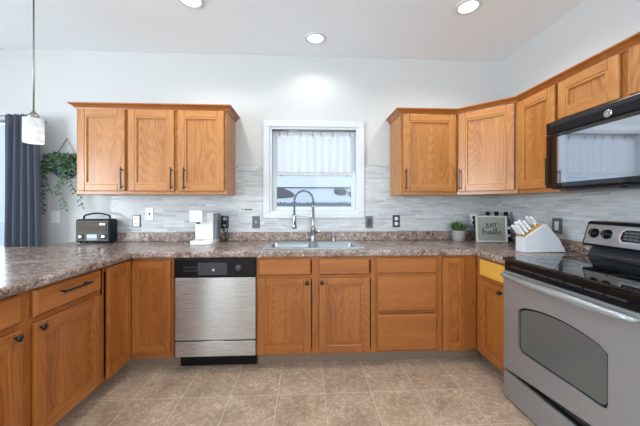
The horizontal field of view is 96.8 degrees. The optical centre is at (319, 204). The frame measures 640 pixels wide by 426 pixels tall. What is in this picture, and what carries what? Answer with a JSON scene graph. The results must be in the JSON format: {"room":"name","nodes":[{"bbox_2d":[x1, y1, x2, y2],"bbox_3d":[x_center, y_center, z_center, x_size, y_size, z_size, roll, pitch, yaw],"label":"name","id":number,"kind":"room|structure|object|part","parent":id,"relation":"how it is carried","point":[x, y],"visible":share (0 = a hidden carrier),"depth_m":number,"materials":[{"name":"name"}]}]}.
{"room":"kitchen","nodes":[
{"label":"kitchen","id":0,"kind":"room"},
{"bbox_2d":[0,49,500,326],"bbox_3d":[-1.266,-0.107,2.736,6.140,2.635,0.149,0,0,-3],"label":"wall","id":1,"kind":"structure","parent":0,"point":[259,88],"depth_m":2.70,"materials":[{"name":"paint"}]},
{"bbox_2d":[0,116,4,124],"bbox_3d":[-3.369,0.195,2.637,1.230,2.030,0.060,0,0,-3],"label":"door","id":2,"kind":"structure","parent":1,"relation":"in","point":[1,117],"depth_m":2.63,"materials":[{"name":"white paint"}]},
{"bbox_2d":[51,211,59,222],"bbox_3d":[-2.431,0.110,2.607,0.072,0.116,0.011,0,0,-3],"label":"light switch","id":3,"kind":"object","parent":1,"relation":"attached to","point":[55,215],"visible":1,"depth_m":2.61,"materials":[{"name":"white plastic"}]},
{"bbox_2d":[40,138,84,213],"bbox_3d":[-2.354,-0.263,2.547,0.454,0.697,0.138,0,0,-3],"label":"hanging planter","id":4,"kind":"object","parent":1,"relation":"hanging from","point":[64,166],"visible":0.84,"depth_m":2.54,"materials":[{"name":"green plant"}]},
{"bbox_2d":[50,159,76,179],"bbox_3d":[-2.334,-0.318,2.567,0.250,0.175,0.100,0,0,-3],"label":"bowl","id":5,"kind":"object","parent":4,"relation":"on","point":[65,169],"depth_m":2.54,"materials":[{"name":"grey stone"}]},
{"bbox_2d":[77,109,133,194],"bbox_3d":[-1.802,-0.453,2.463,0.406,0.725,0.358,0,0,-3],"label":"upper cabinet","id":6,"kind":"object","parent":1,"relation":"attached to","point":[102,134],"visible":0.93,"depth_m":2.33,"materials":[{"name":"brown wood"}]},
{"bbox_2d":[133,215,140,226],"bbox_3d":[-1.704,0.149,2.636,0.072,0.116,0.010,0,0,-3],"label":"wall outlet","id":7,"kind":"object","parent":1,"relation":"attached to","point":[136,218],"visible":1,"depth_m":2.63,"materials":[{"name":"grey plastic"}]},
{"bbox_2d":[146,208,153,219],"bbox_3d":[-1.586,0.084,2.638,0.072,0.116,0.018,0,0,-3],"label":"light switch","id":8,"kind":"object","parent":1,"relation":"attached to","point":[149,211],"visible":1,"depth_m":2.64,"materials":[{"name":"white plastic"}]},
{"bbox_2d":[128,110,235,194],"bbox_3d":[-1.195,-0.453,2.493,0.808,0.725,0.358,0,0,-3],"label":"upper cabinet","id":9,"kind":"object","parent":1,"relation":"attached to","point":[171,152],"visible":0.97,"depth_m":2.36,"materials":[{"name":"brown wood"}]},
{"bbox_3d":[-1.395,-0.451,2.351,0.370,0.669,0.020,0,0,-3],"label":"door","id":10,"kind":"part","parent":9,"relation":"part of","materials":[{"name":"brown wood"}]},
{"bbox_2d":[67,102,239,121],"bbox_3d":[-1.399,-0.809,2.492,1.301,0.045,0.342,0,0,-3],"label":"crown molding","id":11,"kind":"structure","parent":9,"relation":"attached to","point":[77,105],"depth_m":2.34,"materials":[{"name":"red wood"}]},
{"bbox_3d":[-0.992,-0.451,2.371,0.378,0.669,0.020,0,0,-3],"label":"door","id":12,"kind":"part","parent":9,"relation":"part of","materials":[{"name":"brown wood"}]},
{"bbox_2d":[221,216,228,227],"bbox_3d":[-0.898,0.161,2.675,0.076,0.116,0.010,0,0,-3],"label":"wall outlet","id":13,"kind":"object","parent":1,"relation":"attached to","point":[226,218],"visible":0.8,"depth_m":2.67,"materials":[{"name":"grey plastic"}]},
{"bbox_2d":[252,216,259,227],"bbox_3d":[-0.607,0.162,2.686,0.072,0.116,0.018,0,0,-3],"label":"light switch","id":14,"kind":"object","parent":1,"relation":"attached to","point":[255,219],"visible":1,"depth_m":2.69,"materials":[{"name":"grey plastic"}]},
{"bbox_2d":[113,231,475,241],"bbox_3d":[-0.070,0.296,2.712,3.697,0.083,0.020,0,0,-3],"label":"backsplash","id":15,"kind":"structure","parent":1,"relation":"attached to","point":[350,235],"depth_m":2.70,"materials":[{"name":"stone"}]},
{"bbox_2d":[111,164,500,232],"bbox_3d":[-0.068,-0.068,2.726,3.732,0.645,0.008,0,0,-3],"label":"tile backsplash","id":16,"kind":"structure","parent":1,"relation":"attached to","point":[171,212],"depth_m":2.71,"materials":[{"name":"tile"}]},
{"bbox_2d":[263,120,363,217],"bbox_3d":[-0.059,-0.339,2.789,0.968,0.931,0.162,0,0,-3],"label":"window","id":17,"kind":"structure","parent":1,"relation":"in","point":[270,209],"depth_m":2.73,"materials":[{"name":"white paint"}]},
{"bbox_2d":[272,130,355,131],"bbox_3d":[-0.055,-0.715,2.739,0.810,0.010,0.010,0,0,-3],"label":"curtain rod","id":18,"kind":"object","parent":17,"relation":"attached to","point":[272,130],"visible":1,"depth_m":2.73,"materials":[{"name":"silver metal"}]},
{"bbox_2d":[277,130,314,172],"bbox_3d":[-0.232,-0.514,2.730,0.362,0.418,0.021,0,0,-3],"label":"cafe curtain","id":19,"kind":"object","parent":18,"relation":"hanging from","point":[295,153],"visible":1,"depth_m":2.73,"materials":[{"name":"white fabric"}]},
{"bbox_2d":[315,133,351,173],"bbox_3d":[0.132,-0.514,2.748,0.354,0.418,0.021,0,0,-3],"label":"cafe curtain","id":20,"kind":"object","parent":18,"relation":"hanging from","point":[333,152],"visible":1,"depth_m":2.75,"materials":[{"name":"white fabric"}]},
{"bbox_3d":[-0.059,-0.507,2.813,0.810,0.435,0.034,0,0,-3],"label":"sash","id":21,"kind":"part","parent":17,"relation":"part of","materials":[{"name":"white paint"}]},
{"bbox_3d":[-0.057,-0.135,2.776,0.810,0.380,0.035,0,0,-3],"label":"sash","id":22,"kind":"part","parent":17,"relation":"part of","materials":[{"name":"white paint"}]},
{"bbox_2d":[365,216,372,227],"bbox_3d":[0.475,0.165,2.743,0.072,0.116,0.011,0,0,-3],"label":"light switch","id":23,"kind":"object","parent":1,"relation":"attached to","point":[368,219],"visible":1,"depth_m":2.74,"materials":[{"name":"grey plastic"}]},
{"bbox_2d":[393,215,399,226],"bbox_3d":[0.740,0.156,2.756,0.072,0.116,0.010,0,0,-3],"label":"wall outlet","id":24,"kind":"object","parent":1,"relation":"attached to","point":[396,218],"visible":1,"depth_m":2.75,"materials":[{"name":"grey plastic"}]},
{"bbox_2d":[390,114,456,195],"bbox_3d":[0.942,-0.453,2.599,0.502,0.725,0.358,0,0,-3],"label":"upper cabinet","id":25,"kind":"object","parent":1,"relation":"attached to","point":[423,147],"visible":0.97,"depth_m":2.47,"materials":[{"name":"brown wood"}]},
{"bbox_2d":[386,31,639,123],"bbox_3d":[1.279,-0.809,2.025,0.603,0.045,1.937,0,0,-33],"label":"crown molding","id":26,"kind":"structure","parent":25,"relation":"attached to","point":[624,45],"depth_m":1.97,"materials":[{"name":"red wood"}]},
{"bbox_2d":[470,214,476,225],"bbox_3d":[1.514,0.148,2.794,0.072,0.116,0.010,0,0,-3],"label":"wall outlet","id":27,"kind":"object","parent":1,"relation":"attached to","point":[472,216],"visible":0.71,"depth_m":2.79,"materials":[{"name":"white plastic"}]},
{"bbox_2d":[446,103,552,195],"bbox_3d":[1.494,-0.453,2.498,0.629,0.725,0.613,0,0,-3],"label":"upper cabinet","id":28,"kind":"object","parent":1,"relation":"attached to","point":[486,138],"visible":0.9,"depth_m":2.32,"materials":[{"name":"brown wood"}]},
{"bbox_3d":[1.198,-0.218,2.437,0.010,0.180,0.037,0,0,42],"label":"handle","id":29,"kind":"part","parent":28,"relation":"part of","materials":[{"name":"black metal"}]},
{"bbox_3d":[1.356,-0.451,2.332,0.404,0.669,0.020,0,0,42],"label":"door","id":30,"kind":"part","parent":28,"relation":"part of","materials":[{"name":"brown wood"}]},
{"bbox_3d":[1.370,-0.453,2.349,0.442,0.725,0.018,0,0,42],"label":"frame","id":31,"kind":"part","parent":28,"relation":"part of","materials":[{"name":"brown wood"}]},
{"bbox_3d":[-3.313,-0.745,2.518,1.730,0.044,0.101,0,0,-3],"label":"rod","id":32,"kind":"object","parent":1,"relation":"attached to","visible":0},
{"bbox_2d":[4,114,40,246],"bbox_3d":[-2.557,0.207,2.433,0.342,1.965,0.072,0,0,-3],"label":"drape","id":33,"kind":"object","parent":32,"relation":"hanging from","point":[22,227],"visible":0.59,"depth_m":2.42,"materials":[{"name":"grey fabric"}]},
{"bbox_2d":[0,0,584,61],"bbox_3d":[-1.117,-1.475,-0.290,6.440,0.100,6.230,0,0,-3],"label":"ceiling","id":34,"kind":"structure","parent":0,"point":[383,29],"depth_m":2.28,"materials":[{"name":"paint"}]},
{"bbox_2d":[22,0,44,144],"bbox_3d":[-1.837,-0.911,1.822,0.130,1.028,0.130,0,0,-3],"label":"pendant lamp","id":35,"kind":"object","parent":34,"relation":"hanging from","point":[33,126],"visible":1,"depth_m":1.80,"materials":[{"name":"white alabaster swirl glass"},{"name":"brushed nickel"}]},
{"bbox_3d":[-1.837,-0.477,1.822,0.104,0.160,0.104,0,0,-3],"label":"lamp shade","id":36,"kind":"part","parent":35,"relation":"part of","materials":[{"name":"white glass"}]},
{"bbox_3d":[-1.837,-0.991,1.822,0.008,0.808,0.008,0,0,-25],"label":"stem","id":37,"kind":"part","parent":35,"relation":"part of","materials":[{"name":"silver metal"}]},
{"bbox_2d":[178,0,203,8],"bbox_3d":[-0.898,-1.421,1.968,0.176,0.009,0.176,0,0,-3],"label":"recessed light","id":38,"kind":"object","parent":34,"relation":"in","point":[195,4],"visible":1,"depth_m":2.00,"materials":[{"name":"white paint"}]},
{"bbox_2d":[305,32,325,43],"bbox_3d":[-0.039,-1.421,2.421,0.176,0.009,0.176,0,0,-3],"label":"recessed light","id":39,"kind":"object","parent":34,"relation":"in","point":[312,37],"visible":1,"depth_m":2.41,"materials":[{"name":"white paint"}]},
{"bbox_2d":[455,0,481,14],"bbox_3d":[1.061,-1.421,2.035,0.176,0.009,0.176,0,0,-3],"label":"recessed light","id":40,"kind":"object","parent":34,"relation":"in","point":[464,7],"visible":1,"depth_m":2.03,"materials":[{"name":"white paint"}]},
{"bbox_2d":[61,327,536,425],"bbox_3d":[-1.117,1.260,-0.290,6.440,0.100,6.230,0,0,-3],"label":"floor","id":41,"kind":"structure","parent":0,"point":[464,391],"depth_m":1.79,"materials":[{"name":"tile"}]},
{"bbox_2d":[0,269,101,425],"bbox_3d":[-1.607,0.798,1.221,0.670,0.824,1.037,0,0,-3],"label":"base cabinet","id":42,"kind":"object","parent":41,"relation":"on","point":[51,334],"visible":0.98,"depth_m":1.40,"materials":[{"name":"brown wood"}]},
{"bbox_3d":[-1.308,0.459,0.995,0.020,0.127,0.517,0,0,-3],"label":"drawer","id":43,"kind":"part","parent":42,"relation":"part of","materials":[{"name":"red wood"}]},
{"bbox_3d":[-1.308,0.820,0.995,0.020,0.544,0.517,0,0,-3],"label":"door","id":44,"kind":"part","parent":42,"relation":"part of","materials":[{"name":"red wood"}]},
{"bbox_3d":[-1.295,0.573,1.221,0.028,0.031,0.031,0,0,-3],"label":"knob","id":45,"kind":"part","parent":42,"relation":"part of","materials":[{"name":"black metal"}]},
{"bbox_3d":[-1.300,0.573,1.335,0.028,0.031,0.031,0,0,-3],"label":"knob","id":46,"kind":"part","parent":42,"relation":"part of","materials":[{"name":"black metal"}]},
{"bbox_3d":[-1.334,0.459,1.524,0.020,0.127,0.428,0,0,-3],"label":"drawer","id":47,"kind":"part","parent":42,"relation":"part of","materials":[{"name":"red wood"}]},
{"bbox_3d":[-1.334,0.820,1.524,0.020,0.544,0.428,0,0,-3],"label":"door","id":48,"kind":"part","parent":42,"relation":"part of","materials":[{"name":"red wood"}]},
{"bbox_3d":[-1.306,0.438,1.526,0.037,0.010,0.190,0,0,-3],"label":"handle","id":49,"kind":"part","parent":42,"relation":"part of","materials":[{"name":"black metal"}]},
{"bbox_2d":[87,258,180,400],"bbox_3d":[-1.523,0.798,2.198,0.935,0.824,0.900,0,0,-3],"label":"base cabinet","id":50,"kind":"object","parent":41,"relation":"on","point":[138,294],"visible":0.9,"depth_m":2.04,"materials":[{"name":"brown wood"}]},
{"bbox_3d":[-1.353,0.750,1.914,0.020,0.710,0.238,0,0,-3],"label":"door","id":51,"kind":"part","parent":50,"relation":"part of","materials":[{"name":"red wood"}]},
{"bbox_3d":[-1.216,0.737,2.050,0.270,0.657,0.020,0,0,-3],"label":"door","id":52,"kind":"part","parent":50,"relation":"part of","materials":[{"name":"red wood"}]},
{"bbox_2d":[175,257,255,365],"bbox_3d":[-0.772,0.793,2.344,0.575,0.810,0.622,0,0,-3],"label":"dishwasher","id":53,"kind":"object","parent":41,"relation":"on","point":[215,298],"visible":0.98,"depth_m":2.06,"materials":[{"name":"grey metal"}]},
{"bbox_3d":[-0.777,0.463,2.051,0.210,0.089,0.006,0,0,-3],"label":"latch panel","id":54,"kind":"part","parent":53,"relation":"part of","materials":[{"name":"grey plastic"}]},
{"bbox_3d":[-0.759,1.040,2.080,0.575,0.116,0.050,0,0,-3],"label":"panel","id":55,"kind":"part","parent":53,"relation":"part of","materials":[{"name":"silver metal"}]},
{"bbox_3d":[-0.759,0.753,2.081,0.575,0.454,0.048,0,0,-3],"label":"door panel","id":56,"kind":"part","parent":53,"relation":"part of","materials":[{"name":"silver metal"}]},
{"bbox_3d":[-0.759,0.455,2.079,0.575,0.134,0.052,0,0,-3],"label":"control panel","id":57,"kind":"part","parent":53,"relation":"part of","materials":[{"name":"black plastic"}]},
{"bbox_3d":[-0.762,1.151,2.138,0.555,0.093,0.015,0,0,-3],"label":"toe panel","id":58,"kind":"part","parent":53,"relation":"part of","materials":[{"name":"black plastic"}]},
{"bbox_2d":[256,256,374,362],"bbox_3d":[-0.042,0.798,2.395,0.884,0.824,0.651,0,0,-3],"label":"base cabinet","id":59,"kind":"object","parent":41,"relation":"on","point":[309,309],"visible":0.98,"depth_m":2.11,"materials":[{"name":"red wood"}]},
{"bbox_3d":[-0.261,0.459,2.097,0.388,0.122,0.020,0,0,-3],"label":"drawer","id":60,"kind":"part","parent":59,"relation":"part of","materials":[{"name":"red wood"}]},
{"bbox_3d":[-0.261,0.819,2.097,0.388,0.553,0.020,0,0,-3],"label":"door","id":61,"kind":"part","parent":59,"relation":"part of","materials":[{"name":"red wood"}]},
{"bbox_2d":[0,231,591,298],"bbox_3d":[-0.422,0.320,1.571,4.552,0.129,2.280,0,0,-3],"label":"countertop","id":62,"kind":"structure","parent":59,"relation":"on","point":[22,269],"depth_m":2.14,"materials":[{"name":"stone"}]},
{"bbox_2d":[76,212,116,242],"bbox_3d":[-1.997,0.202,2.532,0.296,0.271,0.126,0,0,-3],"label":"radio","id":63,"kind":"object","parent":62,"relation":"on","point":[87,230],"visible":1,"depth_m":2.49,"materials":[{"name":"black plastic"}]},
{"bbox_2d":[77,222,106,232],"bbox_3d":[-1.995,0.198,2.484,0.244,0.094,0.006,0,0,-3],"label":"speaker grille","id":64,"kind":"object","parent":63,"relation":"attached to","point":[82,227],"depth_m":2.48,"materials":[{"name":"brown fabric"}]},
{"bbox_3d":[-1.995,0.227,2.489,0.268,0.176,0.006,0,0,-3],"label":"panel","id":65,"kind":"part","parent":63,"relation":"part of","materials":[{"name":"grey plastic"}]},
{"bbox_3d":[-1.996,0.100,2.542,0.244,0.068,0.015,0,0,-3],"label":"carry handle","id":66,"kind":"part","parent":63,"relation":"part of","materials":[{"name":"black plastic"}]},
{"bbox_2d":[190,210,228,244],"bbox_3d":[-0.976,0.191,2.538,0.284,0.292,0.256,0,0,-3],"label":"coffee maker","id":67,"kind":"object","parent":62,"relation":"on","point":[207,224],"visible":1,"depth_m":2.53,"materials":[{"name":"white plastic"}]},
{"bbox_3d":[-0.939,0.191,2.588,0.034,0.232,0.093,0,0,-3],"label":"water tank","id":68,"kind":"part","parent":67,"relation":"part of","materials":[{"name":"clear plastic"}]},
{"bbox_3d":[-0.879,0.248,2.635,0.080,0.175,0.038,0,0,-3],"label":"power cord","id":69,"kind":"part","parent":67,"relation":"part of","materials":[{"name":"black plastic"}]},
{"bbox_2d":[292,190,318,241],"bbox_3d":[-0.122,0.095,2.593,0.260,0.474,0.102,0,0,14],"label":"faucet","id":70,"kind":"object","parent":62,"relation":"on","point":[294,225],"visible":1,"depth_m":2.59,"materials":[{"name":"metal"}]},
{"bbox_3d":[-0.157,0.102,2.595,0.189,0.030,0.034,0,0,-3],"label":"docking arm","id":71,"kind":"part","parent":70,"relation":"part of","materials":[{"name":"metal"}]},
{"bbox_2d":[263,240,363,248],"bbox_3d":[-0.059,0.412,2.421,0.784,0.161,0.472,0,0,-3],"label":"sink","id":72,"kind":"object","parent":62,"relation":"in","point":[319,244],"visible":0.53,"depth_m":2.52,"materials":[{"name":"silver metal"}]},
{"bbox_3d":[-0.239,0.413,2.374,0.340,0.160,0.295,0,0,-3],"label":"bowl","id":73,"kind":"part","parent":72,"relation":"part of","materials":[{"name":"silver metal"}]},
{"bbox_3d":[0.130,0.413,2.392,0.335,0.160,0.295,0,0,-3],"label":"bowl","id":74,"kind":"part","parent":72,"relation":"part of","materials":[{"name":"silver metal"}]},
{"bbox_2d":[449,220,468,241],"bbox_3d":[1.302,0.230,2.668,0.168,0.216,0.172,0,0,-3],"label":"potted grass","id":75,"kind":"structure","parent":62,"relation":"on","point":[458,230],"depth_m":2.63,"materials":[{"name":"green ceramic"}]},
{"bbox_2d":[452,230,465,241],"bbox_3d":[1.302,0.287,2.667,0.124,0.100,0.124,0,0,-3],"label":"pot","id":76,"kind":"object","parent":75,"relation":"attached to","point":[457,235],"depth_m":2.62,"materials":[{"name":"grey ceramic"}]},
{"bbox_2d":[475,216,507,241],"bbox_3d":[1.557,0.217,2.579,0.274,0.239,0.038,0,0,2],"label":"framed sign","id":77,"kind":"object","parent":62,"relation":"on","point":[488,228],"visible":1,"depth_m":2.58,"materials":[{"name":"grey wood"}]},
{"bbox_2d":[504,212,509,241],"bbox_3d":[1.728,0.199,2.638,0.069,0.276,0.069,0,0,-3],"label":"bottle","id":78,"kind":"object","parent":62,"relation":"on","point":[505,213],"visible":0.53,"depth_m":2.61,"materials":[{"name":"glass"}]},
{"bbox_3d":[1.728,0.217,2.638,0.068,0.240,0.068,0,0,-3],"label":"glass","id":79,"kind":"part","parent":78,"relation":"part of","materials":[{"name":"glass"}]},
{"bbox_2d":[516,224,565,252],"bbox_3d":[1.595,0.237,2.057,0.297,0.200,0.092,0,0,-1],"label":"knife block","id":80,"kind":"object","parent":62,"relation":"on","point":[541,238],"visible":0.91,"depth_m":2.01,"materials":[{"name":"white paint"}]},
{"bbox_2d":[516,226,524,235],"bbox_3d":[1.434,0.184,2.029,0.065,0.076,0.013,0,0,-1],"label":"knife","id":81,"kind":"object","parent":80,"relation":"in","point":[517,227],"visible":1,"depth_m":2.02,"materials":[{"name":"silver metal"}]},
{"bbox_2d":[519,222,528,233],"bbox_3d":[1.458,0.163,2.029,0.070,0.083,0.012,0,0,-1],"label":"knife","id":82,"kind":"object","parent":80,"relation":"in","point":[520,223],"visible":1,"depth_m":2.02,"materials":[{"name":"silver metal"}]},
{"bbox_2d":[522,220,531,230],"bbox_3d":[1.485,0.148,2.035,0.066,0.078,0.012,0,0,-1],"label":"knife","id":83,"kind":"object","parent":80,"relation":"in","point":[523,221],"visible":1,"depth_m":2.03,"materials":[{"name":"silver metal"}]},
{"bbox_3d":[1.516,0.183,2.056,0.132,0.092,0.076,0,0,-1],"label":"slot panel","id":84,"kind":"part","parent":80,"relation":"part of","materials":[{"name":"brown wood"}]},
{"bbox_2d":[525,216,536,225],"bbox_3d":[1.533,0.119,2.056,0.061,0.073,0.079,0,0,-1],"label":"scissors","id":85,"kind":"object","parent":80,"relation":"on","point":[531,220],"visible":1,"depth_m":2.05,"materials":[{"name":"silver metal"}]},
{"bbox_3d":[0.182,0.459,2.119,0.381,0.122,0.020,0,0,-3],"label":"drawer","id":86,"kind":"part","parent":59,"relation":"part of","materials":[{"name":"red wood"}]},
{"bbox_3d":[0.182,0.819,2.119,0.381,0.553,0.020,0,0,-3],"label":"door","id":87,"kind":"part","parent":59,"relation":"part of","materials":[{"name":"red wood"}]},
{"bbox_2d":[372,256,437,359],"bbox_3d":[0.644,0.798,2.443,0.492,0.824,0.623,0,0,-3],"label":"base cabinet","id":88,"kind":"object","parent":41,"relation":"on","point":[406,287],"visible":0.84,"depth_m":2.13,"materials":[{"name":"red wood"}]},
{"bbox_3d":[0.656,0.456,2.142,0.458,0.120,0.020,0,0,-3],"label":"drawer","id":89,"kind":"part","parent":88,"relation":"part of","materials":[{"name":"orange wood"}]},
{"bbox_3d":[0.656,0.668,2.142,0.458,0.264,0.020,0,0,-3],"label":"drawer","id":90,"kind":"part","parent":88,"relation":"part of","materials":[{"name":"orange wood"}]},
{"bbox_3d":[0.656,0.960,2.142,0.458,0.276,0.020,0,0,-3],"label":"drawer","id":91,"kind":"part","parent":88,"relation":"part of","materials":[{"name":"orange wood"}]},
{"bbox_2d":[434,255,479,357],"bbox_3d":[1.076,0.798,2.465,0.372,0.824,0.623,0,0,-3],"label":"base cabinet","id":92,"kind":"object","parent":41,"relation":"on","point":[456,274],"visible":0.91,"depth_m":2.16,"materials":[{"name":"red wood"}]},
{"bbox_3d":[1.015,0.751,2.160,0.170,0.707,0.020,0,0,-3],"label":"door","id":93,"kind":"part","parent":92,"relation":"part of","materials":[{"name":"orange wood"}]},
{"bbox_2d":[477,256,505,376],"bbox_3d":[1.485,0.798,2.048,0.651,0.824,0.441,0,0,-3],"label":"base cabinet","id":94,"kind":"object","parent":41,"relation":"on","point":[490,284],"visible":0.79,"depth_m":2.00,"materials":[{"name":"red wood"}]},
{"bbox_3d":[1.201,0.461,1.972,0.020,0.118,0.290,0,0,-3],"label":"drawer","id":95,"kind":"part","parent":94,"relation":"part of","materials":[{"name":"yellow wood"}]},
{"bbox_2d":[500,221,639,425],"bbox_3d":[1.482,0.656,1.440,0.761,1.108,0.760,0,0,-3],"label":"range","id":96,"kind":"object","parent":41,"relation":"on","point":[572,323],"visible":1,"depth_m":1.39,"materials":[{"name":"grey metal"}]},
{"bbox_3d":[1.199,1.117,1.426,0.034,0.163,0.752,0,0,-3],"label":"storage drawer","id":97,"kind":"part","parent":96,"relation":"part of","materials":[{"name":"silver metal"}]},
{"bbox_3d":[1.145,0.428,1.423,0.086,0.040,0.724,0,0,-3],"label":"oven handle","id":98,"kind":"part","parent":96,"relation":"part of","materials":[{"name":"silver metal"}]},
{"bbox_2d":[503,256,639,297],"bbox_3d":[1.500,0.337,1.441,0.652,0.023,0.760,0,0,-3],"label":"cooktop","id":99,"kind":"object","parent":96,"relation":"in","point":[614,275],"depth_m":1.44,"materials":[{"name":"black glass"}]},
{"bbox_3d":[1.202,0.379,1.426,0.029,0.059,0.752,0,0,-3],"label":"vent trim","id":100,"kind":"part","parent":96,"relation":"part of","materials":[{"name":"black plastic"}]},
{"bbox_3d":[1.693,0.174,1.766,0.042,0.058,0.060,0,0,-3],"label":"control knob","id":101,"kind":"part","parent":96,"relation":"part of","materials":[{"name":"black plastic"}]},
{"bbox_3d":[1.697,0.174,1.691,0.042,0.058,0.060,0,0,-3],"label":"control knob","id":102,"kind":"part","parent":96,"relation":"part of","materials":[{"name":"black plastic"}]},
{"bbox_2d":[501,0,639,241],"bbox_3d":[2.012,-0.107,-0.066,0.148,2.635,6.070,0,0,-3],"label":"wall","id":103,"kind":"structure","parent":0,"point":[592,27],"depth_m":2.06,"materials":[{"name":"paint"}]},
{"bbox_2d":[510,232,591,254],"bbox_3d":[1.809,0.296,2.327,0.020,0.083,0.974,0,0,-3],"label":"backsplash","id":104,"kind":"structure","parent":103,"relation":"attached to","point":[569,245],"depth_m":2.04,"materials":[{"name":"stone"}]},
{"bbox_2d":[517,84,595,192],"bbox_3d":[1.662,-0.453,2.019,0.359,0.725,0.347,0,0,-3],"label":"upper cabinet","id":105,"kind":"object","parent":103,"relation":"attached to","point":[534,112],"visible":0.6,"depth_m":2.03,"materials":[{"name":"brown wood"}]},
{"bbox_3d":[1.530,-0.451,2.016,0.020,0.669,0.327,0,0,-3],"label":"door","id":106,"kind":"part","parent":105,"relation":"part of","materials":[{"name":"brown wood"}]},
{"bbox_3d":[1.553,-0.453,2.013,0.020,0.725,0.347,0,0,-3],"label":"frame","id":107,"kind":"part","parent":105,"relation":"part of","materials":[{"name":"brown wood"}]},
{"bbox_2d":[552,218,561,233],"bbox_3d":[1.821,0.161,2.183,0.011,0.120,0.086,0,0,-3],"label":"light switch","id":108,"kind":"object","parent":103,"relation":"attached to","point":[556,222],"visible":0.86,"depth_m":2.18,"materials":[{"name":"white plastic"}]},
{"bbox_2d":[501,189,639,241],"bbox_3d":[1.852,-0.020,1.758,0.008,0.740,2.130,0,0,-3],"label":"tile backsplash","id":109,"kind":"structure","parent":103,"relation":"attached to","point":[576,209],"depth_m":2.05,"materials":[{"name":"tile"}]},
{"bbox_2d":[558,44,639,118],"bbox_3d":[1.709,-0.670,1.460,0.321,0.290,0.765,0,0,-3],"label":"upper cabinet","id":110,"kind":"object","parent":103,"relation":"attached to","point":[617,77],"visible":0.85,"depth_m":1.56,"materials":[{"name":"brown wood"}]},
{"bbox_3d":[1.549,-0.668,1.651,0.020,0.234,0.356,0,0,-3],"label":"door","id":111,"kind":"part","parent":110,"relation":"part of","materials":[{"name":"brown wood"}]},
{"bbox_2d":[546,93,639,190],"bbox_3d":[1.643,-0.304,1.455,0.431,0.432,0.760,0,0,-3],"label":"microwave","id":112,"kind":"object","parent":110,"relation":"attached to","point":[598,148],"visible":1,"depth_m":1.51,"materials":[{"name":"black plastic"}]},
{"bbox_3d":[1.581,-0.670,1.454,0.020,0.290,0.765,0,0,-3],"label":"frame","id":113,"kind":"part","parent":110,"relation":"part of","materials":[{"name":"brown wood"}]},
{"bbox_3d":[1.568,-0.668,1.254,0.020,0.234,0.356,0,0,-3],"label":"door","id":114,"kind":"part","parent":110,"relation":"part of","materials":[{"name":"brown wood"}]},
{"label":"outside","id":115,"kind":"structure","parent":0,"visible":0},
{"bbox_2d":[0,222,4,246],"bbox_3d":[-1.061,1.760,21.524,60.000,0.100,36.900,0,0,-3],"label":"snowy ground","id":116,"kind":"structure","parent":115,"point":[2,224],"depth_m":16.46,"materials":[{"name":"white snow"}]},
{"bbox_2d":[277,187,350,202],"bbox_3d":[-0.214,0.432,14.507,13.000,2.555,6.000,0,0,-3],"label":"house","id":117,"kind":"structure","parent":116,"relation":"on","point":[284,194],"depth_m":12.71,"materials":[{"name":"white"}]},
{"bbox_2d":[277,202,350,206],"bbox_3d":[0.050,0.804,8.643,7.050,1.812,0.060,0,0,-3],"label":"picket fence","id":118,"kind":"object","parent":116,"relation":"on","point":[280,204],"visible":0.12,"depth_m":8.61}
]}

